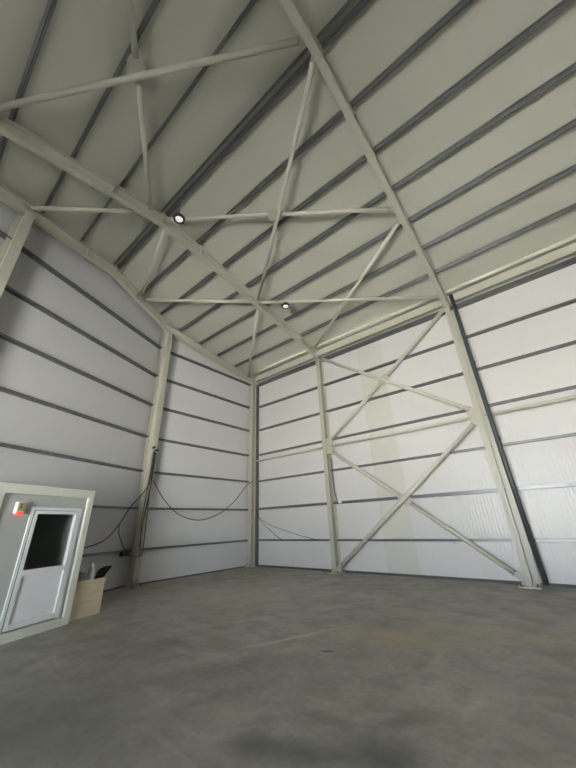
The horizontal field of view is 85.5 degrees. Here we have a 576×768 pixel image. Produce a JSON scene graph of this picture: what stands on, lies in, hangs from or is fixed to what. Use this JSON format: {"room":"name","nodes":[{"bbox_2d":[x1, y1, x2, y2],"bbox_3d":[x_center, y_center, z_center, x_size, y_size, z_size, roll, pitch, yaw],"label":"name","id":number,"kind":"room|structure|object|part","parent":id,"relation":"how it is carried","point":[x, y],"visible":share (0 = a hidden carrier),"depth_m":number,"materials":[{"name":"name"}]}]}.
{"room":"empty warehouse","nodes":[
{"label":"empty warehouse","id":0,"kind":"room"},
{"bbox_2d":[0,201,163,589],"bbox_3d":[-7.108,-0.619,6.599,0.080,10.220,11.784,-9,-25,16],"label":"wall","id":1,"kind":"structure","parent":0,"point":[23,422],"depth_m":9.18,"materials":[{"name":"white metal"}]},
{"bbox_2d":[0,442,143,471],"bbox_3d":[-6.911,0.896,5.986,0.149,0.063,11.420,-9,-25,16],"label":"wall girt","id":2,"kind":"object","parent":1,"relation":"attached to","point":[2,444],"depth_m":8.37,"materials":[{"name":"metal"}]},
{"bbox_2d":[0,386,148,437],"bbox_3d":[-6.953,-0.219,6.486,0.149,0.063,11.420,-9,-25,16],"label":"wall girt","id":3,"kind":"object","parent":1,"relation":"attached to","point":[2,389],"depth_m":8.60,"materials":[{"name":"metal"}]},
{"bbox_2d":[0,332,153,405],"bbox_3d":[-6.995,-1.345,6.992,0.149,0.063,11.420,-9,-25,16],"label":"wall girt","id":4,"kind":"object","parent":1,"relation":"attached to","point":[2,336],"depth_m":8.86,"materials":[{"name":"metal"}]},
{"bbox_2d":[0,230,161,348],"bbox_3d":[-7.081,-3.651,8.028,0.149,0.063,11.420,-9,-25,16],"label":"wall girt","id":5,"kind":"object","parent":1,"relation":"attached to","point":[3,235],"depth_m":9.64,"materials":[{"name":"metal"}]},
{"bbox_2d":[4,285,157,376],"bbox_3d":[-7.037,-2.466,7.496,0.149,0.063,11.420,-9,-25,16],"label":"wall girt","id":6,"kind":"object","parent":1,"relation":"attached to","point":[10,290],"depth_m":9.21,"materials":[{"name":"metal"}]},
{"bbox_2d":[82,549,131,556],"bbox_3d":[-6.827,3.145,4.975,0.149,0.063,11.420,-9,-25,16],"label":"rail","id":7,"kind":"object","parent":1,"relation":"attached to","point":[130,550],"depth_m":9.02,"materials":[{"name":"metal"}]},
{"bbox_2d":[119,551,129,556],"bbox_3d":[-5.030,5.231,9.588,0.120,0.120,0.260,-9,-25,16],"label":"junction box","id":8,"kind":"object","parent":7,"relation":"attached to","point":[122,554],"visible":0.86,"depth_m":9.49,"materials":[{"name":"black plastic"}]},
{"bbox_2d":[103,586,122,591],"bbox_3d":[-6.872,4.029,4.537,0.024,0.040,11.700,-9,-25,16],"label":"baseboard","id":9,"kind":"structure","parent":1,"relation":"attached to","point":[120,586],"depth_m":9.21,"materials":[{"name":"metal"}]},
{"bbox_2d":[92,505,137,509],"bbox_3d":[-6.869,2.007,5.486,0.149,0.063,11.420,-9,-25,16],"label":"wall girt","id":10,"kind":"object","parent":1,"relation":"attached to","point":[94,506],"depth_m":9.58,"materials":[{"name":"metal"}]},
{"bbox_2d":[125,327,249,582],"bbox_3d":[-3.513,2.640,13.600,0.080,9.766,5.475,-20,-30,35],"label":"wall","id":11,"kind":"structure","parent":0,"point":[164,527],"depth_m":12.92,"materials":[{"name":"white metal"}]},
{"bbox_2d":[139,566,243,584],"bbox_3d":[-3.307,7.059,11.578,0.024,0.040,5.475,-20,-30,35],"label":"baseboard","id":12,"kind":"structure","parent":11,"relation":"attached to","point":[241,566],"depth_m":11.21,"materials":[{"name":"metal"}]},
{"bbox_2d":[143,540,247,549],"bbox_3d":[-3.272,6.153,11.966,0.149,0.063,5.375,-20,-30,35],"label":"rail","id":13,"kind":"object","parent":11,"relation":"attached to","point":[199,544],"depth_m":11.57,"materials":[{"name":"metal"}]},
{"bbox_2d":[149,507,248,510],"bbox_3d":[-3.315,5.015,12.477,0.149,0.063,5.375,-20,-30,35],"label":"wall girt","id":14,"kind":"object","parent":11,"relation":"attached to","point":[150,508],"depth_m":12.04,"materials":[{"name":"metal"}]},
{"bbox_2d":[154,471,248,482],"bbox_3d":[-3.357,3.904,12.977,0.149,0.063,5.375,-20,-30,35],"label":"wall girt","id":15,"kind":"object","parent":11,"relation":"attached to","point":[155,472],"depth_m":12.59,"materials":[{"name":"metal"}]},
{"bbox_2d":[158,438,248,456],"bbox_3d":[-3.398,2.789,13.478,0.149,0.063,5.375,-20,-30,35],"label":"wall girt","id":16,"kind":"object","parent":11,"relation":"attached to","point":[159,439],"depth_m":13.11,"materials":[{"name":"metal"}]},
{"bbox_2d":[163,407,249,431],"bbox_3d":[-3.441,1.663,13.984,0.149,0.063,5.375,-20,-30,35],"label":"wall girt","id":17,"kind":"object","parent":11,"relation":"attached to","point":[164,408],"depth_m":13.64,"materials":[{"name":"metal"}]},
{"bbox_2d":[166,379,249,408],"bbox_3d":[-3.482,0.542,14.487,0.149,0.063,5.375,-20,-30,35],"label":"wall girt","id":18,"kind":"object","parent":11,"relation":"attached to","point":[168,380],"depth_m":14.14,"materials":[{"name":"metal"}]},
{"bbox_2d":[170,351,250,385],"bbox_3d":[-3.527,-0.643,15.020,0.149,0.063,5.375,-20,-30,35],"label":"wall girt","id":19,"kind":"object","parent":11,"relation":"attached to","point":[171,352],"depth_m":14.65,"materials":[{"name":"metal"}]},
{"bbox_2d":[0,0,575,379],"bbox_3d":[1.698,-6.538,5.058,23.080,1.451,16.610,-20,-30,35],"label":"ceiling","id":20,"kind":"structure","parent":0,"point":[85,41],"depth_m":7.39,"materials":[{"name":"white metal"}]},
{"bbox_2d":[0,0,57,161],"bbox_3d":[0.483,-7.921,1.910,20.556,0.130,0.090,-20,-30,35],"label":"roof purlin","id":21,"kind":"structure","parent":20,"relation":"attached to","point":[50,6],"depth_m":5.75,"materials":[{"name":"metal"}]},
{"bbox_2d":[41,0,160,213],"bbox_3d":[1.011,-7.700,2.890,20.986,0.130,0.090,-20,-30,35],"label":"roof purlin","id":22,"kind":"structure","parent":20,"relation":"attached to","point":[154,4],"depth_m":6.44,"materials":[{"name":"metal"}]},
{"bbox_2d":[80,0,256,241],"bbox_3d":[1.534,-7.480,3.862,21.412,0.130,0.090,-20,-30,35],"label":"roof purlin","id":23,"kind":"structure","parent":20,"relation":"attached to","point":[251,3],"depth_m":6.65,"materials":[{"name":"metal"}]},
{"bbox_2d":[113,0,352,264],"bbox_3d":[2.087,-7.248,4.889,21.863,0.130,0.090,-20,-30,35],"label":"roof purlin","id":24,"kind":"structure","parent":20,"relation":"attached to","point":[348,2],"depth_m":7.05,"materials":[{"name":"metal"}]},
{"bbox_2d":[117,0,370,268],"bbox_3d":[2.170,-7.188,5.029,21.929,0.130,0.090,-20,-30,35],"label":"roof purlin","id":25,"kind":"structure","parent":20,"relation":"attached to","point":[361,4],"depth_m":7.13,"materials":[{"name":"metal"}]},
{"bbox_2d":[173,202,184,223],"bbox_3d":[-2.982,-4.854,8.661,0.310,0.813,0.310,-20,-30,35],"label":"lamp","id":26,"kind":"object","parent":25,"relation":"hanging from","point":[178,218],"visible":1,"depth_m":8.48,"materials":[{"name":"black metal"}]},
{"bbox_2d":[175,216,182,222],"bbox_3d":[-2.968,-4.494,8.499,0.200,0.020,0.200,-20,-30,35],"label":"diffuser","id":27,"kind":"object","parent":26,"relation":"attached to","point":[178,219],"depth_m":8.50,"materials":[{"name":"white plastic"}]},
{"bbox_2d":[140,0,472,292],"bbox_3d":[2.714,-6.632,5.866,22.362,0.130,0.090,-20,-30,35],"label":"purlin","id":28,"kind":"structure","parent":20,"relation":"attached to","point":[462,4],"depth_m":7.03,"materials":[{"name":"metal"}]},
{"bbox_2d":[160,0,575,314],"bbox_3d":[3.245,-6.089,6.683,22.784,0.130,0.090,-20,-30,35],"label":"purlin","id":29,"kind":"structure","parent":20,"relation":"attached to","point":[563,4],"depth_m":6.95,"materials":[{"name":"metal"}]},
{"bbox_2d":[179,62,575,331],"bbox_3d":[3.866,-5.580,7.432,22.970,0.130,0.090,-20,-30,35],"label":"purlin","id":30,"kind":"structure","parent":20,"relation":"attached to","point":[569,70],"depth_m":7.72,"materials":[{"name":"metal"}]},
{"bbox_2d":[199,118,575,343],"bbox_3d":[4.560,-5.098,8.128,22.970,0.130,0.090,-20,-30,35],"label":"purlin","id":31,"kind":"structure","parent":20,"relation":"attached to","point":[571,124],"depth_m":8.54,"materials":[{"name":"metal"}]},
{"bbox_2d":[281,297,289,308],"bbox_3d":[-0.095,-3.067,11.442,0.310,0.555,0.310,-20,-30,35],"label":"lamp","id":32,"kind":"object","parent":31,"relation":"hanging from","point":[285,305],"visible":1,"depth_m":11.31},
{"bbox_2d":[216,164,575,355],"bbox_3d":[5.253,-4.616,8.825,22.970,0.130,0.090,-20,-30,35],"label":"purlin","id":33,"kind":"structure","parent":20,"relation":"attached to","point":[571,169],"depth_m":9.36,"materials":[{"name":"metal"}]},
{"bbox_2d":[234,203,575,366],"bbox_3d":[5.966,-4.120,9.540,22.970,0.130,0.090,-20,-30,35],"label":"purlin","id":34,"kind":"structure","parent":20,"relation":"attached to","point":[573,206],"depth_m":10.17,"materials":[{"name":"metal"}]},
{"bbox_2d":[0,566,575,767],"bbox_3d":[2.090,2.284,1.108,23.400,0.200,16.950,-20,-30,35],"label":"floor","id":35,"kind":"structure","parent":0,"point":[244,667],"depth_m":3.57,"materials":[{"name":"concrete"}]},
{"bbox_2d":[0,210,34,297],"bbox_3d":[-6.716,-0.233,6.327,0.490,9.266,0.460,-9,-25,16],"label":"steel column","id":36,"kind":"structure","parent":35,"relation":"on","point":[10,250],"depth_m":7.75,"materials":[{"name":"beige metal"}]},
{"bbox_2d":[0,481,95,644],"bbox_3d":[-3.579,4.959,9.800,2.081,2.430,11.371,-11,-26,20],"label":"cabin","id":37,"kind":"object","parent":35,"relation":"on","point":[42,548],"visible":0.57,"depth_m":5.74,"materials":[{"name":"white metal"}]},
{"bbox_3d":[-4.875,2.794,4.860,0.130,2.420,0.140,-9,-25,16],"label":"corner post","id":38,"kind":"part","parent":37,"relation":"part of","materials":[{"name":"white metal"}]},
{"bbox_3d":[-4.785,2.932,5.151,0.060,2.100,0.530,-9,-25,16],"label":"wall panel","id":39,"kind":"part","parent":37,"relation":"part of","materials":[{"name":"white metal"}]},
{"bbox_2d":[13,502,26,515],"bbox_3d":[-4.725,2.197,5.494,0.099,0.223,0.145,-9,-25,16],"label":"alarm box","id":40,"kind":"object","parent":37,"relation":"attached to","point":[19,508],"visible":1,"depth_m":5.46,"materials":[{"name":"white plastic"}]},
{"bbox_3d":[-4.559,4.166,5.170,0.130,0.150,1.640,-9,-25,16],"label":"frame rail","id":41,"kind":"part","parent":37,"relation":"part of","materials":[{"name":"beige metal"}]},
{"bbox_3d":[-4.520,3.315,5.782,0.080,1.890,1.025,-9,-25,16],"label":"door frame","id":42,"kind":"part","parent":37,"relation":"part of","materials":[{"name":"white plastic"}]},
{"bbox_3d":[-4.507,3.335,5.773,0.073,1.815,0.908,-9,-25,16],"label":"door","id":43,"kind":"part","parent":37,"relation":"part of","materials":[{"name":"white plastic"}]},
{"bbox_3d":[-5.455,2.173,6.360,1.810,0.040,1.880,-9,-25,16],"label":"roof panel","id":44,"kind":"part","parent":37,"relation":"part of","materials":[{"name":"white metal"}]},
{"bbox_3d":[-4.636,2.106,6.096,0.130,0.170,1.640,-9,-25,16],"label":"frame rail","id":45,"kind":"part","parent":37,"relation":"part of","materials":[{"name":"beige metal"}]},
{"bbox_3d":[-5.131,3.620,6.652,1.590,2.100,0.050,-9,-25,16],"label":"wall panel","id":46,"kind":"part","parent":37,"relation":"part of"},
{"bbox_3d":[-4.574,2.364,6.217,0.060,0.205,1.025,-9,-25,16],"label":"wall panel","id":47,"kind":"part","parent":37,"relation":"part of","materials":[{"name":"white metal"}]},
{"bbox_3d":[-4.369,3.438,6.312,0.060,2.100,0.085,-9,-25,16],"label":"wall panel","id":48,"kind":"part","parent":37,"relation":"part of","materials":[{"name":"white metal"}]},
{"bbox_3d":[-4.320,3.469,6.410,0.130,2.420,0.140,-9,-25,16],"label":"corner post","id":49,"kind":"part","parent":37,"relation":"part of","materials":[{"name":"white metal"}]},
{"bbox_2d":[69,576,105,621],"bbox_3d":[-4.446,4.477,6.561,0.550,0.715,0.800,-9,-25,16],"label":"wooden crate","id":50,"kind":"object","parent":35,"relation":"on","point":[88,594],"visible":0.42,"depth_m":6.49,"materials":[{"name":"brown wood"}]},
{"bbox_2d":[77,571,85,580],"bbox_3d":[-4.443,4.157,6.630,0.233,0.299,0.232,-1,-24,-2],"label":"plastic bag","id":51,"kind":"object","parent":50,"relation":"in","point":[81,576],"visible":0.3,"depth_m":6.61,"materials":[{"name":"grey plastic"}]},
{"bbox_2d":[86,563,94,579],"bbox_3d":[-4.336,4.396,6.731,0.152,0.920,0.192,-20,-30,35],"label":"roll","id":52,"kind":"object","parent":50,"relation":"in","point":[90,575],"visible":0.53,"depth_m":6.83,"materials":[{"name":"white paper"}]},
{"bbox_2d":[95,566,111,578],"bbox_3d":[-4.154,4.296,6.981,0.045,0.361,0.451,-9,-25,16],"label":"folder","id":53,"kind":"object","parent":50,"relation":"in","point":[101,572],"visible":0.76,"depth_m":6.97,"materials":[{"name":"black plastic"}]},
{"bbox_2d":[121,329,172,588],"bbox_3d":[-4.896,1.975,11.364,0.490,9.241,0.420,-14,-27,25],"label":"steel column","id":54,"kind":"structure","parent":35,"relation":"on","point":[134,563],"depth_m":11.00,"materials":[{"name":"beige metal"}]},
{"bbox_2d":[84,450,154,548],"bbox_3d":[-5.266,3.203,9.100,0.113,3.128,3.223,-10,-25,17],"label":"cable","id":55,"kind":"object","parent":54,"relation":"attached to","point":[154,450],"visible":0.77,"depth_m":9.71,"materials":[{"name":"black rubber"}]},
{"bbox_3d":[-4.739,6.175,9.477,0.490,0.028,0.420,-14,-27,25],"label":"plate","id":56,"kind":"part","parent":54,"relation":"part of","materials":[{"name":"beige metal"}]},
{"bbox_2d":[118,452,155,556],"bbox_3d":[-4.882,3.749,10.048,0.095,3.273,1.061,-13,-26,22],"label":"cable","id":57,"kind":"object","parent":54,"relation":"attached to","point":[155,452],"visible":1,"depth_m":10.03,"materials":[{"name":"black rubber"}]},
{"bbox_2d":[140,452,153,549],"bbox_3d":[-4.705,3.815,10.411,0.050,3.107,0.200,-13,-26,22],"label":"cable","id":58,"kind":"object","parent":54,"relation":"attached to","point":[153,452],"visible":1,"depth_m":10.28,"materials":[{"name":"black rubber"}]},
{"bbox_2d":[139,453,155,555],"bbox_3d":[-4.685,3.886,10.403,0.048,3.244,0.185,-10,-25,18],"label":"cable","id":59,"kind":"object","parent":54,"relation":"attached to","point":[155,453],"visible":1,"depth_m":10.23,"materials":[{"name":"black rubber"}]},
{"bbox_2d":[153,480,250,520],"bbox_3d":[-3.238,4.511,12.331,0.123,1.626,5.038,-20,-30,34],"label":"cable","id":60,"kind":"object","parent":54,"relation":"attached to","point":[153,480],"visible":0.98,"depth_m":11.51,"materials":[{"name":"black rubber"}]},
{"bbox_2d":[244,385,255,567],"bbox_3d":[-1.744,3.919,14.931,0.400,8.404,0.450,-20,-30,35],"label":"steel column","id":61,"kind":"structure","parent":35,"relation":"on","point":[250,562],"depth_m":14.66,"materials":[{"name":"beige metal"}]},
{"bbox_2d":[0,183,255,386],"bbox_3d":[-5.867,-3.470,10.396,1.506,1.687,16.653,-12,-26,22],"label":"beam","id":62,"kind":"structure","parent":61,"relation":"on","point":[7,196],"depth_m":10.65,"materials":[{"name":"beige metal"}]},
{"bbox_2d":[139,229,166,298],"bbox_3d":[-4.630,-4.014,10.611,0.150,0.262,3.584,14,-29,-32],"label":"brace","id":63,"kind":"object","parent":62,"relation":"attached to","point":[164,232],"visible":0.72,"depth_m":10.42,"materials":[{"name":"beige paint"}]},
{"bbox_2d":[246,308,258,377],"bbox_3d":[-1.622,-1.657,14.122,0.150,0.588,5.385,3,-25,-11],"label":"brace","id":64,"kind":"object","parent":62,"relation":"attached to","point":[257,310],"visible":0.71,"depth_m":13.61,"materials":[{"name":"beige paint"}]},
{"bbox_2d":[255,384,258,566],"bbox_3d":[-1.479,3.906,14.980,0.080,8.450,0.130,-20,-30,35],"label":"post","id":65,"kind":"object","parent":35,"relation":"on","point":[257,386],"visible":0.86,"depth_m":14.61,"materials":[{"name":"metal"}]},
{"bbox_2d":[315,357,345,574],"bbox_3d":[1.580,2.671,12.439,0.580,8.412,0.510,-20,-30,35],"label":"steel column","id":66,"kind":"structure","parent":35,"relation":"on","point":[327,442],"depth_m":12.13,"materials":[{"name":"beige metal"}]},
{"bbox_2d":[0,114,322,361],"bbox_3d":[-3.670,-4.198,8.880,0.185,1.751,16.250,-20,-30,35],"label":"rafter","id":67,"kind":"object","parent":66,"relation":"on","point":[9,129],"visible":0.95,"depth_m":8.49,"materials":[{"name":"beige paint"}]},
{"bbox_2d":[24,205,137,213],"bbox_3d":[-5.482,-4.760,8.513,2.913,0.433,0.150,2,-24,-9],"label":"brace","id":68,"kind":"object","parent":67,"relation":"attached to","point":[28,207],"visible":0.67,"depth_m":8.44,"materials":[{"name":"beige paint"}]},
{"bbox_3d":[-6.786,-4.654,8.243,0.262,0.060,0.150,2,-24,-9],"label":"plate","id":69,"kind":"part","parent":68,"relation":"part of","materials":[{"name":"beige metal"}]},
{"bbox_2d":[126,0,153,210],"bbox_3d":[-2.888,-5.953,5.962,0.319,0.643,6.421,6,-25,-17],"label":"brace","id":70,"kind":"object","parent":67,"relation":"attached to","point":[135,64],"visible":0.92,"depth_m":6.09,"materials":[{"name":"beige paint"}]},
{"bbox_3d":[-2.874,-5.967,5.924,0.571,0.077,0.396,-20,-30,35],"label":"crossing plate","id":71,"kind":"part","parent":70,"relation":"part of","materials":[{"name":"beige metal"}]},
{"bbox_3d":[-3.845,-4.972,8.733,0.150,0.055,0.262,6,-25,-17],"label":"plate","id":72,"kind":"part","parent":70,"relation":"part of","materials":[{"name":"beige metal"}]},
{"bbox_2d":[142,298,251,303],"bbox_3d":[-3.423,-3.156,11.852,4.340,0.508,0.150,-3,-24,2],"label":"brace","id":73,"kind":"object","parent":67,"relation":"attached to","point":[143,299],"visible":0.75,"depth_m":11.82,"materials":[{"name":"beige paint"}]},
{"bbox_2d":[165,206,394,221],"bbox_3d":[-0.343,-4.799,8.825,6.531,0.674,0.319,-4,-24,4],"label":"brace","id":74,"kind":"object","parent":67,"relation":"attached to","point":[270,214],"visible":0.93,"depth_m":8.75,"materials":[{"name":"beige paint"}]},
{"bbox_3d":[-3.471,-4.842,9.177,0.262,0.056,0.150,-4,-24,4],"label":"plate","id":75,"kind":"part","parent":74,"relation":"part of","materials":[{"name":"beige metal"}]},
{"bbox_3d":[-0.372,-4.800,8.829,0.561,0.077,0.396,-20,-30,35],"label":"crossing plate","id":76,"kind":"part","parent":74,"relation":"part of","materials":[{"name":"beige metal"}]},
{"bbox_3d":[2.784,-4.757,8.474,0.262,0.056,0.150,-4,-24,4],"label":"plate","id":77,"kind":"part","parent":74,"relation":"part of","materials":[{"name":"beige metal"}]},
{"bbox_2d":[257,295,439,303],"bbox_3d":[2.077,-3.027,11.212,6.437,0.658,0.150,-5,-24,5],"label":"brace","id":78,"kind":"object","parent":67,"relation":"attached to","point":[428,296],"visible":0.96,"depth_m":11.14,"materials":[{"name":"beige paint"}]},
{"bbox_2d":[253,235,575,381],"bbox_3d":[6.928,-3.536,10.128,22.490,0.392,0.392,-20,-30,35],"label":"beam","id":79,"kind":"structure","parent":67,"relation":"attached to","point":[570,249],"depth_m":11.25,"materials":[{"name":"beige metal"}]},
{"bbox_2d":[255,447,321,461],"bbox_3d":[-0.045,3.129,13.748,3.978,0.098,0.100,-20,-30,35],"label":"tube","id":80,"kind":"object","parent":66,"relation":"attached to","point":[317,448],"visible":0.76,"depth_m":13.62,"materials":[{"name":"beige paint"}]},
{"bbox_3d":[1.669,2.461,12.453,0.340,0.680,0.012,-20,-30,35],"label":"node plate","id":81,"kind":"part","parent":66,"relation":"part of","materials":[{"name":"beige metal"}]},
{"bbox_2d":[330,308,444,439],"bbox_3d":[3.627,-0.171,11.897,5.401,4.011,0.136,-20,-30,35],"label":"diagonal brace","id":82,"kind":"object","parent":66,"relation":"attached to","point":[386,376],"visible":0.94,"depth_m":11.77,"materials":[{"name":"beige paint"}]},
{"bbox_3d":[3.639,-0.180,11.890,0.549,0.402,0.012,-20,-30,35],"label":"crossing plate","id":83,"kind":"part","parent":82,"relation":"part of","materials":[{"name":"beige metal"}]},
{"bbox_2d":[331,451,523,581],"bbox_3d":[3.774,3.763,10.130,5.404,4.219,0.136,-20,-30,35],"label":"diagonal brace","id":84,"kind":"object","parent":66,"relation":"attached to","point":[408,502],"visible":0.94,"depth_m":9.30,"materials":[{"name":"beige paint"}]},
{"bbox_3d":[3.802,3.752,10.109,0.538,0.416,0.012,-20,-30,35],"label":"crossing plate","id":85,"kind":"part","parent":84,"relation":"part of","materials":[{"name":"beige metal"}]},
{"bbox_3d":[5.809,4.832,7.867,0.298,0.278,0.012,-20,-30,35],"label":"plate","id":86,"kind":"part","parent":84,"relation":"part of","materials":[{"name":"beige metal"}]},
{"bbox_2d":[444,306,542,588],"bbox_3d":[5.743,1.131,9.359,0.560,8.412,0.510,-20,-30,35],"label":"steel column","id":87,"kind":"structure","parent":35,"relation":"on","point":[531,580],"depth_m":8.70,"materials":[{"name":"beige metal"}]},
{"bbox_2d":[280,0,450,311],"bbox_3d":[0.593,-5.774,5.726,0.175,1.751,16.250,-20,-30,35],"label":"rafter","id":88,"kind":"object","parent":87,"relation":"on","point":[292,8],"visible":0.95,"depth_m":6.85,"materials":[{"name":"beige paint"}]},
{"bbox_2d":[0,35,305,110],"bbox_3d":[-2.868,-5.859,5.941,6.448,0.661,0.150,-5,-24,5],"label":"brace","id":89,"kind":"object","parent":88,"relation":"attached to","point":[294,41],"visible":0.93,"depth_m":5.89,"materials":[{"name":"beige paint"}]},
{"bbox_3d":[0.193,-6.354,5.770,0.262,0.056,0.150,-5,-24,5],"label":"plate","id":90,"kind":"part","parent":89,"relation":"part of","materials":[{"name":"beige metal"}]},
{"bbox_2d":[256,55,316,301],"bbox_3d":[-0.297,-4.722,8.823,0.150,0.725,6.728,4,-25,-14],"label":"brace","id":91,"kind":"object","parent":88,"relation":"attached to","point":[312,65],"visible":0.89,"depth_m":7.54,"materials":[{"name":"beige paint"}]},
{"bbox_3d":[0.500,-6.312,6.105,0.150,0.056,0.262,4,-25,-14],"label":"plate","id":92,"kind":"part","parent":91,"relation":"part of","materials":[{"name":"beige metal"}]},
{"bbox_3d":[0.572,-6.376,5.999,0.175,0.430,0.030,-20,-30,35],"label":"plate","id":93,"kind":"part","parent":88,"relation":"part of","materials":[{"name":"beige metal"}]},
{"bbox_2d":[313,219,400,349],"bbox_3d":[2.162,-3.092,11.359,0.150,0.645,6.394,6,-25,-17],"label":"brace","id":94,"kind":"object","parent":88,"relation":"attached to","point":[397,223],"visible":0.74,"depth_m":10.37,"materials":[{"name":"beige paint"}]},
{"bbox_2d":[319,357,473,412],"bbox_3d":[3.570,-0.175,11.822,5.400,3.962,0.136,-20,-30,35],"label":"diagonal brace","id":95,"kind":"object","parent":87,"relation":"attached to","point":[467,408],"visible":0.99,"depth_m":11.10,"materials":[{"name":"beige paint"}]},
{"bbox_2d":[331,416,474,446],"bbox_3d":[3.674,1.754,10.998,5.272,0.098,0.100,-20,-30,35],"label":"tube","id":96,"kind":"object","parent":87,"relation":"attached to","point":[464,418],"visible":1,"depth_m":10.67,"materials":[{"name":"beige paint"}]},
{"bbox_2d":[337,419,477,570],"bbox_3d":[3.717,3.736,10.065,5.404,4.258,0.136,-20,-30,35],"label":"diagonal brace","id":97,"kind":"object","parent":87,"relation":"attached to","point":[474,422],"visible":0.99,"depth_m":9.95,"materials":[{"name":"beige paint"}]},
{"bbox_3d":[5.655,0.988,9.505,0.340,0.680,0.012,-20,-30,35],"label":"node plate","id":98,"kind":"part","parent":87,"relation":"part of","materials":[{"name":"beige metal"}]},
{"bbox_2d":[484,395,575,415],"bbox_3d":[7.963,0.168,7.825,5.400,0.098,0.100,-20,-30,35],"label":"tube","id":99,"kind":"object","parent":87,"relation":"attached to","point":[572,396],"visible":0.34,"depth_m":8.63,"materials":[{"name":"beige paint"}]},
{"bbox_3d":[5.924,4.939,7.614,0.460,0.028,0.510,-20,-30,35],"label":"plate","id":100,"kind":"part","parent":87,"relation":"part of","materials":[{"name":"beige metal"}]},
{"bbox_2d":[256,253,575,584],"bbox_3d":[7.133,0.607,8.834,23.080,8.843,0.080,-20,-30,35],"label":"wall","id":101,"kind":"structure","parent":0,"point":[550,513],"depth_m":10.28,"materials":[{"name":"white metal"}]},
{"bbox_2d":[257,482,575,509],"bbox_3d":[7.337,2.462,7.718,22.530,0.093,0.149,-20,-30,35],"label":"rail","id":102,"kind":"object","parent":101,"relation":"attached to","point":[569,484],"depth_m":9.65,"materials":[{"name":"metal"}]},
{"bbox_2d":[331,462,341,502],"bbox_3d":[1.843,3.693,11.962,0.298,1.660,0.059,-20,-30,35],"label":"box","id":103,"kind":"object","parent":102,"relation":"attached to","point":[339,501],"visible":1,"depth_m":11.84,"materials":[{"name":"white plastic"}]},
{"bbox_2d":[257,432,575,481],"bbox_3d":[7.296,1.364,8.211,22.530,0.063,0.149,-20,-30,35],"label":"rail","id":104,"kind":"object","parent":101,"relation":"attached to","point":[568,434],"depth_m":10.11,"materials":[{"name":"metal"}]},
{"bbox_2d":[257,539,575,541],"bbox_3d":[7.380,3.613,7.201,22.530,0.063,0.149,-20,-30,35],"label":"rail","id":105,"kind":"object","parent":101,"relation":"attached to","point":[413,540],"depth_m":9.37,"materials":[{"name":"metal"}]},
{"bbox_2d":[258,565,575,587],"bbox_3d":[7.280,4.584,6.976,23.000,0.060,0.024,-20,-30,35],"label":"baseboard","id":106,"kind":"structure","parent":101,"relation":"attached to","point":[349,571],"depth_m":9.22,"materials":[{"name":"metal"}]},
{"bbox_2d":[258,298,575,407],"bbox_3d":[7.170,-1.998,9.722,22.530,0.063,0.149,-20,-30,35],"label":"rail","id":107,"kind":"object","parent":101,"relation":"attached to","point":[572,301],"depth_m":11.00,"materials":[{"name":"metal"}]},
{"bbox_2d":[258,340,575,430],"bbox_3d":[7.212,-0.876,9.218,22.530,0.063,0.149,-20,-30,35],"label":"rail","id":108,"kind":"object","parent":101,"relation":"attached to","point":[570,343],"depth_m":10.65,"materials":[{"name":"metal"}]},
{"bbox_2d":[449,294,548,583],"bbox_3d":[5.982,0.835,9.240,0.226,8.642,0.368,-20,-30,35],"label":"downpipe","id":109,"kind":"object","parent":108,"relation":"attached to","point":[532,543],"visible":1,"depth_m":8.61,"materials":[{"name":"black metal"}]},
{"bbox_2d":[258,385,575,455],"bbox_3d":[7.254,0.249,8.712,22.530,0.063,0.149,-20,-30,35],"label":"rail","id":110,"kind":"object","parent":101,"relation":"attached to","point":[573,386],"depth_m":10.46,"materials":[{"name":"metal"}]},
{"bbox_2d":[258,256,575,385],"bbox_3d":[7.127,-3.155,10.242,22.530,0.143,0.149,-20,-30,35],"label":"rail","id":111,"kind":"object","parent":101,"relation":"attached to","point":[571,261],"depth_m":11.41,"materials":[{"name":"metal"}]}
]}

